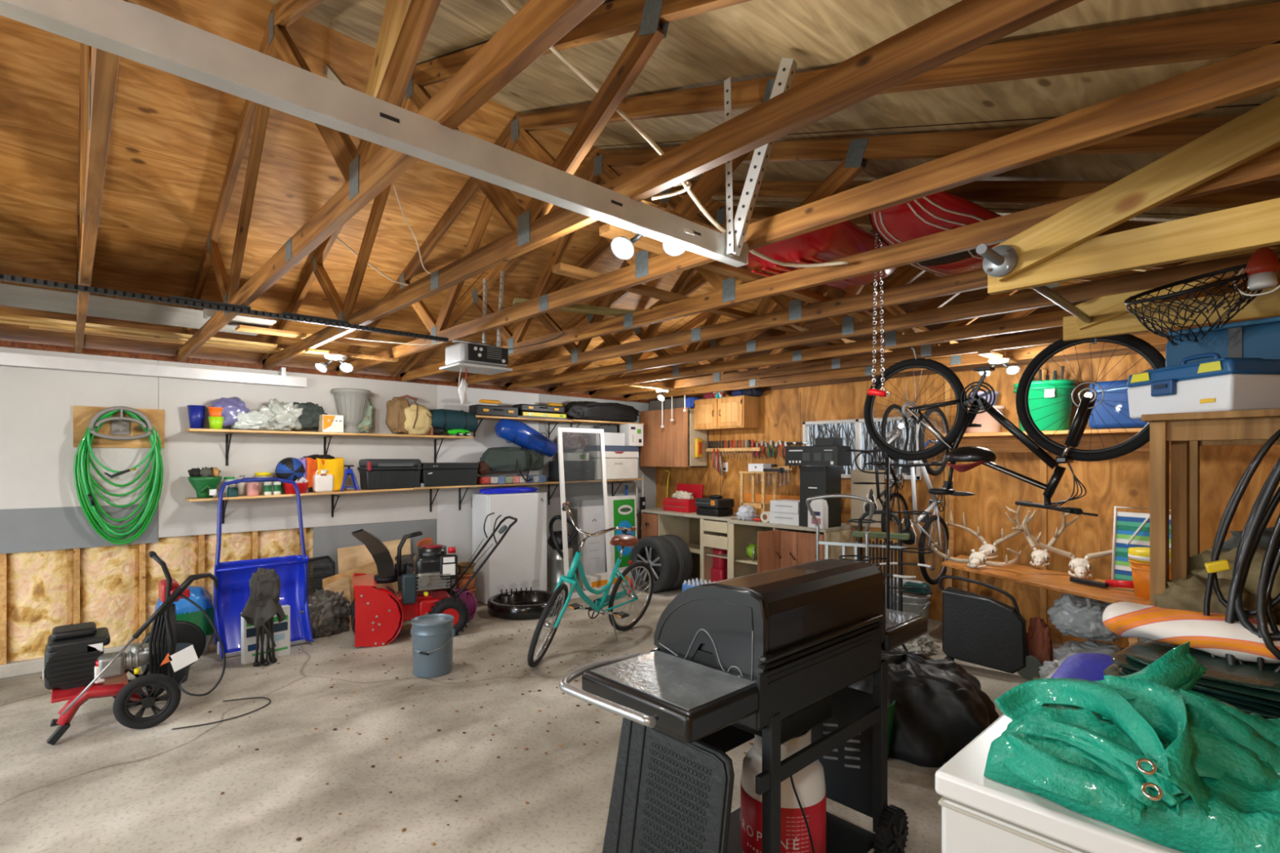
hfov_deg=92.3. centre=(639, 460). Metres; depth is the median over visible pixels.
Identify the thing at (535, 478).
magazine stack
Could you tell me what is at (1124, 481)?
wall
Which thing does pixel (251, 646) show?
print
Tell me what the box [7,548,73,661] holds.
insulation
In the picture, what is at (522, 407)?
tool case
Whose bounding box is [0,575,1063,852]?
floor
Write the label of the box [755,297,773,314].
brace
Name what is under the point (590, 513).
panel
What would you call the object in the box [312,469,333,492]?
jug
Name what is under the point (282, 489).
tub
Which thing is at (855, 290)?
brace
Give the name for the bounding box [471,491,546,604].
freezer
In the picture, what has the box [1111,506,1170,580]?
beach chair
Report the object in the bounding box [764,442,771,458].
pliers
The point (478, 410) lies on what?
tool case
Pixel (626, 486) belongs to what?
pole
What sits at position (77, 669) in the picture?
washer
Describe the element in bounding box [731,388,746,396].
cloth bundle
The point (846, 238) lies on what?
sled
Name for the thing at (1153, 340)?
roof truss
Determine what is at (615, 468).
cooler
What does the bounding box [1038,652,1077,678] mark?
bag
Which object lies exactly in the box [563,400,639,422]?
bag
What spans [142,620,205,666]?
wheel
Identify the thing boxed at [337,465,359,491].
jack stand
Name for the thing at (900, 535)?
tray
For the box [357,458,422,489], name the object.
storage tote
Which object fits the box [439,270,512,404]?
garage door opener
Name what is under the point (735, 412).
upper cabinet
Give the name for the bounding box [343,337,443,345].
cable
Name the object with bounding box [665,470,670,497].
pole
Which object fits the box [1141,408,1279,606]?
rack
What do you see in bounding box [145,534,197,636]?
insulation
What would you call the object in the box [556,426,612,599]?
screen door
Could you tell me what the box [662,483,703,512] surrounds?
toolbox
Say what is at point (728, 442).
screwdriver
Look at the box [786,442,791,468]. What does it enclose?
hammer
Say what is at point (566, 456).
box
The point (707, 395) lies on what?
cloth bundle
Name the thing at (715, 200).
trim
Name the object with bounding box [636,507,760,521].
countertop
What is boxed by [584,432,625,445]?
box
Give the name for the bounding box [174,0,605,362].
roof truss
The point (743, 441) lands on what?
screwdriver
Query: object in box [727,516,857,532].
countertop
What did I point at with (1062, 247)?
wooden beam
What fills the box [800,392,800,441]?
trim
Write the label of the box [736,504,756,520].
plastic bag
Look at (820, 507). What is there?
jug
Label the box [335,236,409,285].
cable
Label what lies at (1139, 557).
water cooler
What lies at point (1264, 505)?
coil
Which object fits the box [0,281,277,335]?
garage door
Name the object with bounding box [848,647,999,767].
garbage bag
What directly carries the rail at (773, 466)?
attached to the wall
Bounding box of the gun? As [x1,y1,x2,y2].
[1069,576,1133,588]
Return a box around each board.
[607,495,636,578]
[639,497,645,539]
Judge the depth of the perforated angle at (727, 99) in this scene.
2.27 m
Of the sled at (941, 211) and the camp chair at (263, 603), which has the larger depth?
the camp chair at (263, 603)
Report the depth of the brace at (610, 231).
3.04 m
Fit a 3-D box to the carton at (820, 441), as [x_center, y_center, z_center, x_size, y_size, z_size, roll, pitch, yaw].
[1.913,-0.184,6.222,0.180,0.080,0.200,0,0,-43]
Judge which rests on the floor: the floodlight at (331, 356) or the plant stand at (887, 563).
the plant stand at (887, 563)
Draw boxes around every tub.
[281,482,284,493]
[359,470,420,489]
[593,425,617,432]
[965,405,1005,433]
[1013,379,1076,431]
[1127,373,1279,418]
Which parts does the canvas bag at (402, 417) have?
handle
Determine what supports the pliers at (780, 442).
hanging from the wall
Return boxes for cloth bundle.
[702,392,716,399]
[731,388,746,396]
[742,386,764,396]
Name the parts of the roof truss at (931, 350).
truss plate, truss plate, truss plate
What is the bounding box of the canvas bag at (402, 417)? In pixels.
[385,395,432,435]
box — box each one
[203,308,217,319]
[240,604,290,664]
[563,453,588,460]
[582,569,628,589]
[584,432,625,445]
[619,423,643,446]
[785,445,850,466]
[1127,352,1279,418]
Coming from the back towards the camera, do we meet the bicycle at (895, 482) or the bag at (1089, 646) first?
the bicycle at (895, 482)
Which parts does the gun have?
red handle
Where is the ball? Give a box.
[275,457,305,481]
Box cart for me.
[852,510,909,611]
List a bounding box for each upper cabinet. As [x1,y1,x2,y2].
[640,407,707,466]
[693,395,759,430]
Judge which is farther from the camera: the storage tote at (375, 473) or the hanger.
the hanger
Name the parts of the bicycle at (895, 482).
frame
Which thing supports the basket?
on the wall shelf at (309, 493)
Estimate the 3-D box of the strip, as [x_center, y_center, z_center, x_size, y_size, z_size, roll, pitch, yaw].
[1.774,0.480,7.391,0.020,0.110,1.400,0,0,-43]
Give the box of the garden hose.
[73,409,163,545]
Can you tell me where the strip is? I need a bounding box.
[743,493,841,507]
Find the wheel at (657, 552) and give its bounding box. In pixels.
[629,535,679,592]
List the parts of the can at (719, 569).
handle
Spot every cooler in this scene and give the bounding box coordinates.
[584,445,639,479]
[1128,546,1170,599]
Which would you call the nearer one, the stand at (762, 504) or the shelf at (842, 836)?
the shelf at (842, 836)
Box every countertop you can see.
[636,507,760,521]
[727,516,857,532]
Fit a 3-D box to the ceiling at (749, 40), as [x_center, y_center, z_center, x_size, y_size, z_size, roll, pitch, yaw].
[0.665,-1.400,2.184,9.350,1.353,4.024,0,0,-43]
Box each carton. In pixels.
[318,414,343,432]
[649,397,684,410]
[685,396,702,408]
[800,466,840,528]
[815,437,842,445]
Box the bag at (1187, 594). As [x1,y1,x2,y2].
[1151,574,1277,622]
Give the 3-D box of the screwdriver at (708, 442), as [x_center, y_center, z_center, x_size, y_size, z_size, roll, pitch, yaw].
[0.923,-0.144,8.238,0.032,0.230,0.032,0,0,-43]
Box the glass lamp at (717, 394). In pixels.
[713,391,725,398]
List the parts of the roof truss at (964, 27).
truss plate, truss plate, truss plate, truss plate, truss plate, truss plate, truss plate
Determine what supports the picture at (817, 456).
attached to the box at (805, 455)
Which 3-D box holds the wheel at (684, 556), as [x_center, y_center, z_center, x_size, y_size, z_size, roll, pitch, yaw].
[0.349,1.265,7.622,0.224,0.676,0.676,0,0,-41]
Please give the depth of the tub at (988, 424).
5.52 m
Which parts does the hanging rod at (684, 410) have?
rod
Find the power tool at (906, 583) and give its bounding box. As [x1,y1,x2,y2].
[885,577,930,595]
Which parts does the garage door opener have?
control panel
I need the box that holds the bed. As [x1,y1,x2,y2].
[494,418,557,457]
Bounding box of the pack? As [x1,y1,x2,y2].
[682,577,715,591]
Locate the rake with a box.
[497,579,538,592]
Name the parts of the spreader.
arch handle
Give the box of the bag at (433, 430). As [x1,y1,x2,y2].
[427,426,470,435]
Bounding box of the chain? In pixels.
[867,232,890,397]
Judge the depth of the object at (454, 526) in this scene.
6.99 m
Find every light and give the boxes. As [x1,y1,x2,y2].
[439,362,512,374]
[746,543,757,560]
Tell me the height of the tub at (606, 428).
0.090 m
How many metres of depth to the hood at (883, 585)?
2.46 m
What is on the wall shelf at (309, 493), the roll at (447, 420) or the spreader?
the spreader
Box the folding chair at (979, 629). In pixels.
[937,574,1043,679]
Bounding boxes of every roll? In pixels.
[428,408,478,431]
[753,511,769,522]
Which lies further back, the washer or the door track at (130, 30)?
the washer
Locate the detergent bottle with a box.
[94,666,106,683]
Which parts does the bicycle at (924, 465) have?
frame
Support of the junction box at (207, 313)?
attached to the roof truss at (367, 171)
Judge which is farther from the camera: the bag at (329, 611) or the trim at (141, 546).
the bag at (329, 611)
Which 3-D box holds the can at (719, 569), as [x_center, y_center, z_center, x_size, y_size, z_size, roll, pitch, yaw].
[0.992,1.313,7.592,0.170,0.575,0.200,0,0,-43]
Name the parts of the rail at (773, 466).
rail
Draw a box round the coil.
[1203,429,1279,672]
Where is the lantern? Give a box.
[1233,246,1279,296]
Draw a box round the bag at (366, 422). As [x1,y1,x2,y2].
[357,396,373,432]
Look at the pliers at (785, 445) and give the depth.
7.40 m
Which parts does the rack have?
post, post, post, rail, rail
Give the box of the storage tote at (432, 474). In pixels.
[419,462,478,486]
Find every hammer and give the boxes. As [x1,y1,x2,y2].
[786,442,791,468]
[791,441,797,468]
[800,441,808,445]
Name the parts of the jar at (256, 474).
lid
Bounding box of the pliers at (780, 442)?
[778,440,785,457]
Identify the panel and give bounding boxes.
[307,555,334,594]
[577,499,605,585]
[602,717,734,852]
[850,470,884,528]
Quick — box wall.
[648,273,1279,648]
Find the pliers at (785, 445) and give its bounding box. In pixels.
[782,441,786,458]
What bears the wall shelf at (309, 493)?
attached to the wall
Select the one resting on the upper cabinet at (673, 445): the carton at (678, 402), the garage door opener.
the carton at (678, 402)
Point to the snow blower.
(379, 612)
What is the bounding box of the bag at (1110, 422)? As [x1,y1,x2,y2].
[1088,379,1147,429]
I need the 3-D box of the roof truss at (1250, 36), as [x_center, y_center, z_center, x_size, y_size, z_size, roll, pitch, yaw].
[-0.601,-1.341,3.519,0.042,1.407,7.597,0,0,-43]
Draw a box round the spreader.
[187,466,222,497]
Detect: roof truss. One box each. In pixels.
[75,0,127,353]
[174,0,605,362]
[259,0,1084,369]
[332,1,1279,376]
[395,115,1279,381]
[450,180,1279,385]
[500,204,1279,391]
[543,259,1279,394]
[582,270,1277,398]
[617,264,1185,400]
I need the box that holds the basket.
[281,476,308,493]
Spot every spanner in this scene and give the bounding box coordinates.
[768,473,769,485]
[779,472,781,486]
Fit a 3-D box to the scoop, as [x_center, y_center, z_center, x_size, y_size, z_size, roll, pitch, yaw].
[-3.184,0.871,5.210,0.705,1.439,0.368,0,0,-43]
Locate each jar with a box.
[222,476,235,496]
[226,484,238,497]
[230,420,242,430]
[236,475,247,495]
[246,481,258,496]
[254,472,271,494]
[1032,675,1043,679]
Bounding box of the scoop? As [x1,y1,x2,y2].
[213,477,313,658]
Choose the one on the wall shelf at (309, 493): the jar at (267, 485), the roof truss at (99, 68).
the jar at (267, 485)
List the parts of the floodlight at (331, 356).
arm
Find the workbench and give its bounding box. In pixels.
[636,507,760,582]
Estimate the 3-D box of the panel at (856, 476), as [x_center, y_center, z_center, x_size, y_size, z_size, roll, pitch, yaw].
[2.333,0.392,6.299,0.020,0.580,0.360,0,0,-43]
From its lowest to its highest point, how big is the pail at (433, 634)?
0.400 m
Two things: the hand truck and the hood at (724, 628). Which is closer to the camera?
the hood at (724, 628)
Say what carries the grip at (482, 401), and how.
on the tool case at (478, 410)
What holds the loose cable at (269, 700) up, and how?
on the floor
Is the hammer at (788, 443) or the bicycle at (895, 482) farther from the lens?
the hammer at (788, 443)
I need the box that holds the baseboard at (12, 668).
[0,569,606,679]
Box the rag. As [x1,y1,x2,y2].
[897,633,940,655]
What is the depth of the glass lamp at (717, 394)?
7.77 m
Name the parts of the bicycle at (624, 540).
stem, frame, seat post, brake lever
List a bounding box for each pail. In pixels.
[410,613,454,678]
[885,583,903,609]
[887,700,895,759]
[893,591,930,633]
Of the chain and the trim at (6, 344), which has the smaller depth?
the chain
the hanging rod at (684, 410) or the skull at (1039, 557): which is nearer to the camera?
the skull at (1039, 557)
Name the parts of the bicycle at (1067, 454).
seat post, frame, stem, fork crown, fork leg, fork leg, brake lever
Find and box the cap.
[1222,527,1273,550]
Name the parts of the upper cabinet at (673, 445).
door, door, panel, panel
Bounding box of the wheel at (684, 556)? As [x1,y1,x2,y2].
[658,534,693,590]
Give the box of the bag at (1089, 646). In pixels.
[1053,639,1124,660]
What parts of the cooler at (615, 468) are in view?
lid, lid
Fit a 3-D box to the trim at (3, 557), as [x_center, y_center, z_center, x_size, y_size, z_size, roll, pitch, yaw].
[-4.703,1.000,4.537,0.038,1.200,0.085,0,0,-43]
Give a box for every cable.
[171,697,271,729]
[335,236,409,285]
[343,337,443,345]
[392,185,430,274]
[500,0,848,267]
[508,332,564,350]
[651,181,691,199]
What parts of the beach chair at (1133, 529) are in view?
arm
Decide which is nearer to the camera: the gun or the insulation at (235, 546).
the gun
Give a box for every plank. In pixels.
[0,313,277,348]
[0,318,324,356]
[28,325,325,359]
[235,324,381,347]
[516,415,567,419]
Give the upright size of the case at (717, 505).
0.252 m
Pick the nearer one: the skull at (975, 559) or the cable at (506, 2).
the cable at (506, 2)
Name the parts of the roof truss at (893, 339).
truss plate, truss plate, truss plate, truss plate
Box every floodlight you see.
[305,348,398,372]
[600,183,722,259]
[627,383,675,400]
[977,351,1019,376]
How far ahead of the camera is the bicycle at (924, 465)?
5.69 m
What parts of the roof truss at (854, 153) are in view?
truss plate, truss plate, truss plate, truss plate, truss plate, truss plate, truss plate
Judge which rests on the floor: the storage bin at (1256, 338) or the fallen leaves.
the fallen leaves
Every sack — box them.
[154,586,213,654]
[1026,616,1053,663]
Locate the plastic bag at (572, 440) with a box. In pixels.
[562,432,587,448]
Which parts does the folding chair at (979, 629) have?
rim trim, tube frame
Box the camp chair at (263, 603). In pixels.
[240,567,285,666]
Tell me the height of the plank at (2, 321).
0.022 m
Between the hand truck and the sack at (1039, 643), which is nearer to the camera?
the sack at (1039, 643)
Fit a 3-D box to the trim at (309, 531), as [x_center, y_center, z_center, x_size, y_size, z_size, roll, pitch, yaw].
[-3.092,1.075,6.035,0.360,0.950,0.070,0,0,-43]
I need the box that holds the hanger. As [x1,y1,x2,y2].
[694,438,702,457]
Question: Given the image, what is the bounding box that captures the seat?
[945,446,996,472]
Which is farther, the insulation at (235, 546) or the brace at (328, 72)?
the insulation at (235, 546)
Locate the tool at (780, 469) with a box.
[763,467,784,472]
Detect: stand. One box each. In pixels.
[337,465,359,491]
[738,471,777,512]
[838,451,934,652]
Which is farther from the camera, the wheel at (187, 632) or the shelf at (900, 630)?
the wheel at (187, 632)
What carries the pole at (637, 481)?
on the floor
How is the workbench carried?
on the floor
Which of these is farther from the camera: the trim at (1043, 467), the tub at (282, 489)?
the tub at (282, 489)
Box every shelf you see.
[185,428,473,466]
[185,488,413,524]
[413,478,644,511]
[473,415,572,439]
[568,419,644,432]
[582,651,759,742]
[685,542,727,558]
[727,807,875,852]
[734,555,757,564]
[741,502,769,508]
[880,615,927,651]
[937,427,1170,557]
[941,555,1150,645]
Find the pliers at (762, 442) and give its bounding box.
[756,440,764,457]
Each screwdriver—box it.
[707,440,710,457]
[710,440,712,459]
[721,440,724,461]
[727,440,729,459]
[733,440,735,457]
[736,440,738,459]
[742,440,744,457]
[745,440,747,459]
[748,440,751,461]
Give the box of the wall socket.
[720,462,728,493]
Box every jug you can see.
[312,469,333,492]
[808,498,828,528]
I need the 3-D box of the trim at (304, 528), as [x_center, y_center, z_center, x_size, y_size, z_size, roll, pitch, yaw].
[-3.239,1.000,5.900,0.038,1.200,0.085,0,0,-43]
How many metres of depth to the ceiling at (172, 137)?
3.84 m
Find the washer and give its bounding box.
[42,551,226,745]
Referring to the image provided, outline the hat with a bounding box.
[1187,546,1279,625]
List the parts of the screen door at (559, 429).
rail, rail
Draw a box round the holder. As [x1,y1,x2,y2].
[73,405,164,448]
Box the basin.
[968,391,999,405]
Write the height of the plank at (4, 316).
0.022 m
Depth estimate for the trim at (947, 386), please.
6.04 m
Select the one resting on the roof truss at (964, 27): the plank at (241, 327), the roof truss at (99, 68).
the plank at (241, 327)
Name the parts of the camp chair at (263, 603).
leg, leg, leg, leg, folded seat, leg, leg, leg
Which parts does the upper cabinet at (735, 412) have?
raised panel, door, raised panel, door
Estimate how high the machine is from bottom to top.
0.090 m
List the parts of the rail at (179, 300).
splice plate, splice plate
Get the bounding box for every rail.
[0,273,448,342]
[705,447,762,451]
[747,464,793,471]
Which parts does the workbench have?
door, panel, drawer, drawer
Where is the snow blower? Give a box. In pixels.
[351,512,517,647]
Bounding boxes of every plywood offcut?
[322,561,389,604]
[323,576,351,631]
[337,537,410,591]
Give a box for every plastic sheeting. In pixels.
[232,409,270,430]
[259,398,302,431]
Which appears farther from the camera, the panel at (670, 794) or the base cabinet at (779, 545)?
the base cabinet at (779, 545)
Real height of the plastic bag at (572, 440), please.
0.234 m
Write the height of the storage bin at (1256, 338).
0.375 m
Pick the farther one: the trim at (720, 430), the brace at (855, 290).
the trim at (720, 430)
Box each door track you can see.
[0,0,747,267]
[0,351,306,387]
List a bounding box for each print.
[246,614,288,626]
[246,621,288,637]
[248,643,259,651]
[252,646,288,656]
[269,633,284,642]
[323,415,335,429]
[579,454,584,459]
[613,498,635,567]
[774,516,792,519]
[775,505,792,507]
[786,815,808,852]
[789,449,802,451]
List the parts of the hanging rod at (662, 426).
rod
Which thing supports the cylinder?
on the gas grill
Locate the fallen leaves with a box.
[40,615,753,845]
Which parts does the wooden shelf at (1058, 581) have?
leg, leg, leg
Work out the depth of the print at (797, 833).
2.11 m
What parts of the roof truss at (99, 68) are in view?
truss plate, truss plate, truss plate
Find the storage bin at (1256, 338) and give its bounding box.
[1165,315,1279,367]
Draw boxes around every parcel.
[768,511,799,525]
[769,499,799,513]
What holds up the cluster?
hanging from the rail at (742, 449)
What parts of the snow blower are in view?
chute lever, chute lever, control lever, control lever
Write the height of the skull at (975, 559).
0.197 m
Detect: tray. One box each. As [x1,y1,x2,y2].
[487,586,562,620]
[730,695,831,744]
[852,530,909,540]
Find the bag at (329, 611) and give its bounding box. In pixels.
[298,587,351,638]
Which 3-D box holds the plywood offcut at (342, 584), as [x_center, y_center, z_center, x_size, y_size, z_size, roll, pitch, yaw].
[-2.834,1.354,5.758,0.260,0.492,0.109,0,0,-43]
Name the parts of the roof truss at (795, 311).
truss plate, truss plate, truss plate, truss plate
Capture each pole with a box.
[625,484,627,495]
[635,480,637,537]
[641,475,644,497]
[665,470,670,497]
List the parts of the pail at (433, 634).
lid, wire handle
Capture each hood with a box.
[653,585,768,680]
[677,558,884,670]
[867,562,885,644]
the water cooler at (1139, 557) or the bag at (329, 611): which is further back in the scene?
the bag at (329, 611)
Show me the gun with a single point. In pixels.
(1108, 583)
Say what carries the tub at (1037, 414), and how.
on the wall shelf at (985, 440)
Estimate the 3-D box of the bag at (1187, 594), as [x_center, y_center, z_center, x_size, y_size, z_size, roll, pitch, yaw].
[1.855,0.485,1.996,0.257,0.218,0.299,0,0,-43]
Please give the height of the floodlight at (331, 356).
0.154 m
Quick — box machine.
[748,463,771,471]
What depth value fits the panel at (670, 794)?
2.01 m
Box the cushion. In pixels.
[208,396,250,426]
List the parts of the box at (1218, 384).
handle, lid, lid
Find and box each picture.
[802,453,809,461]
[813,453,821,461]
[824,453,831,461]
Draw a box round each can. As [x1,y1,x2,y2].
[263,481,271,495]
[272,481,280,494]
[453,588,477,620]
[711,547,727,582]
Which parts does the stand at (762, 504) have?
leg, leg, leg, leg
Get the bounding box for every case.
[468,404,519,417]
[512,404,564,413]
[518,411,558,417]
[548,461,595,481]
[695,494,733,516]
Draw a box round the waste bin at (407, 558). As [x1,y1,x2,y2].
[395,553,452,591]
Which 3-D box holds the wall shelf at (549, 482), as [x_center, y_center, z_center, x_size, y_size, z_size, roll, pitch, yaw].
[-1.223,0.409,7.517,3.245,0.312,0.270,0,0,-43]
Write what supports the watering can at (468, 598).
on the floor
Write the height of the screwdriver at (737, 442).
0.250 m
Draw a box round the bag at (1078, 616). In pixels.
[1047,592,1124,641]
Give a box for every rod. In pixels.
[661,400,663,427]
[670,395,673,421]
[683,395,686,411]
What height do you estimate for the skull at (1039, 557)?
0.526 m
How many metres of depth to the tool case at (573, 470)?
7.72 m
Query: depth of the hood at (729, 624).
2.10 m
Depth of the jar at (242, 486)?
5.41 m
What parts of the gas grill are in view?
panel, leg, cross rail, panel, panel, leg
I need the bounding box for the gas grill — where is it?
[558,558,927,852]
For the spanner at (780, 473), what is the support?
hanging from the rail at (773, 466)
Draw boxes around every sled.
[745,194,897,288]
[866,191,1002,276]
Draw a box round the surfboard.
[1102,601,1279,663]
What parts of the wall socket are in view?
plate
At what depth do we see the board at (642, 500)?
8.47 m
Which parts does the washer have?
frame rail, fuel tank, frame rail, control panel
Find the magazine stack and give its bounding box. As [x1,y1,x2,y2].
[476,475,546,484]
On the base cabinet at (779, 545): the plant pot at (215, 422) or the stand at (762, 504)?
the stand at (762, 504)
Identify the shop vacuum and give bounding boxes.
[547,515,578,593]
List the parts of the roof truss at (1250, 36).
truss plate, truss plate, truss plate, truss plate, truss plate, truss plate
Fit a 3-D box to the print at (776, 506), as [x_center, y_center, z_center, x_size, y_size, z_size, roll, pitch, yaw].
[1.522,0.487,6.509,0.001,0.014,0.220,0,0,-40]
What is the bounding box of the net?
[1124,257,1279,346]
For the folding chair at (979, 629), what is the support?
on the floor
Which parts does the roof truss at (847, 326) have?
truss plate, truss plate, truss plate, truss plate, truss plate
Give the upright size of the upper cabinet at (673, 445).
0.780 m
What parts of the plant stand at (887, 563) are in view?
spiral cord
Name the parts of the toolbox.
drawer, drawer, lid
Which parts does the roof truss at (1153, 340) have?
truss plate, truss plate, truss plate, truss plate, truss plate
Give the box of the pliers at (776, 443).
[770,441,777,458]
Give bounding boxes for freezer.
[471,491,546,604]
[934,664,1184,852]
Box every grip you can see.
[478,399,502,404]
[546,402,562,406]
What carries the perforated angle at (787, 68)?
attached to the door track at (130, 30)
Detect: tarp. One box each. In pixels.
[293,401,327,430]
[479,486,538,493]
[983,640,1279,852]
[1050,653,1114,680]
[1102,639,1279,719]
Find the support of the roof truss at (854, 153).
on the wall
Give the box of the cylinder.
[740,728,826,852]
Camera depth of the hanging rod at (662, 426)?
8.11 m
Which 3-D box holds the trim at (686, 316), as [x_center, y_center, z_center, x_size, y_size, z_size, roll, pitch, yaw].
[0.249,-1.453,7.040,0.004,1.220,3.651,0,0,-43]
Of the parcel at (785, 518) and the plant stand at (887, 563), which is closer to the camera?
the plant stand at (887, 563)
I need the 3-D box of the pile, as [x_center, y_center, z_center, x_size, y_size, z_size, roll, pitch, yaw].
[-3.041,0.137,5.837,0.404,0.383,0.189,0,0,-43]
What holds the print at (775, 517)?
attached to the parcel at (785, 518)
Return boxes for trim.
[0,340,652,403]
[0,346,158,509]
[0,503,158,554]
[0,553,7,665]
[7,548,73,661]
[73,548,79,623]
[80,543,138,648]
[138,543,145,643]
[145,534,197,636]
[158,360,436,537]
[197,534,204,587]
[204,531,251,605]
[251,530,257,559]
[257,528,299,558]
[299,527,306,555]
[306,524,342,595]
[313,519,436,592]
[391,146,595,376]
[415,0,613,65]
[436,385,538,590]
[493,200,715,385]
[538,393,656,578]
[573,315,687,393]
[595,103,1262,146]
[715,200,1198,215]
[720,430,720,495]
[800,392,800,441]
[944,378,951,589]
[1040,369,1047,624]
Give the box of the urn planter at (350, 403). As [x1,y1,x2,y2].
[330,388,371,433]
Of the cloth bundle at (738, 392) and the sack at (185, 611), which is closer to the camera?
the sack at (185, 611)
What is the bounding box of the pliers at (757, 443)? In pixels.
[754,442,759,458]
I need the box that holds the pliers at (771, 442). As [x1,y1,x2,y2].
[768,440,773,457]
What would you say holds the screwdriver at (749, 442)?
hanging from the rail at (742, 449)
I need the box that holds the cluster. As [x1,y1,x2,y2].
[712,448,722,475]
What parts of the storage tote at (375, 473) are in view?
lid, moulded panel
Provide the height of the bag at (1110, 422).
0.380 m
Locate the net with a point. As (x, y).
(1129, 301)
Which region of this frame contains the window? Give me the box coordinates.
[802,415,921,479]
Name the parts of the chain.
chain, handle, chain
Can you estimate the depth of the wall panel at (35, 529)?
4.70 m
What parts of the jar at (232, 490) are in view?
lid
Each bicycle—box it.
[527,501,653,666]
[843,404,909,545]
[863,333,1165,516]
[871,407,952,584]
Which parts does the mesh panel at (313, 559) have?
frame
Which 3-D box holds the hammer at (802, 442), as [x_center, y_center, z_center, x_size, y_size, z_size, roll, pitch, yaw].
[1.921,-0.057,7.166,0.028,0.314,0.100,0,0,-43]
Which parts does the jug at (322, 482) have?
handle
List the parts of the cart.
rail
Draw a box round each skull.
[931,542,1021,568]
[946,511,1026,559]
[1005,503,1078,566]
[1024,510,1115,577]
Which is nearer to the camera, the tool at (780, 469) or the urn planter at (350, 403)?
the urn planter at (350, 403)
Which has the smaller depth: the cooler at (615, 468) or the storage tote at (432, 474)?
the storage tote at (432, 474)
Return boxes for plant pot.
[186,404,205,428]
[207,405,222,417]
[208,416,223,429]
[416,537,433,547]
[454,586,475,595]
[455,571,475,589]
[457,561,475,574]
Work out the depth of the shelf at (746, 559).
6.98 m
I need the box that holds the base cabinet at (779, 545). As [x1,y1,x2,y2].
[727,516,857,578]
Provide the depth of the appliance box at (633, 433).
8.35 m
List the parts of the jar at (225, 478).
lid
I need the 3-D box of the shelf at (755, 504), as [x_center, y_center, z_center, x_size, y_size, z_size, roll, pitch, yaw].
[1.372,0.522,7.126,0.240,0.050,0.300,0,0,-43]
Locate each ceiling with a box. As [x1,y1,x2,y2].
[0,0,783,399]
[266,0,1279,282]
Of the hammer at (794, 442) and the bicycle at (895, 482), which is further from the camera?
the hammer at (794, 442)
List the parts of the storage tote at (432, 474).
lid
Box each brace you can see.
[323,63,346,86]
[356,0,410,142]
[512,297,637,316]
[552,262,893,353]
[599,223,977,354]
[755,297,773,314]
[844,284,864,297]
[1146,267,1159,271]
[1226,278,1247,285]
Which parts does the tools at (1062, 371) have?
handle, handle, handle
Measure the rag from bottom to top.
0.247 m
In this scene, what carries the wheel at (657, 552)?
on the floor
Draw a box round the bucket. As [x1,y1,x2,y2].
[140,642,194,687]
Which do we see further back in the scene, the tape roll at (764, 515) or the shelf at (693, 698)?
the tape roll at (764, 515)
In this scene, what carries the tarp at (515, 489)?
on the freezer at (519, 561)
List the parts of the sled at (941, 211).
black panel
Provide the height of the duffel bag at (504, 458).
0.416 m
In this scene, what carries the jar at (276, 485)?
on the wall shelf at (309, 493)
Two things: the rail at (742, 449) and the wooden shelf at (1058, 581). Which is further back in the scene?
the rail at (742, 449)
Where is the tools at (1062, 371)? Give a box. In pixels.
[1032,365,1064,381]
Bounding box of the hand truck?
[805,493,874,562]
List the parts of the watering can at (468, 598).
handle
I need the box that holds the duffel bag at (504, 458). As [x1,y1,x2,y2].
[477,446,544,482]
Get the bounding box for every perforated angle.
[724,77,733,256]
[731,57,797,256]
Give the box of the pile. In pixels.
[297,454,344,493]
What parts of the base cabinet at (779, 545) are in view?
door, door, panel, door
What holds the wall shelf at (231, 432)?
attached to the wall
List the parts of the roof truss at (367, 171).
truss plate, truss plate, truss plate, truss plate, truss plate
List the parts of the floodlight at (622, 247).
arm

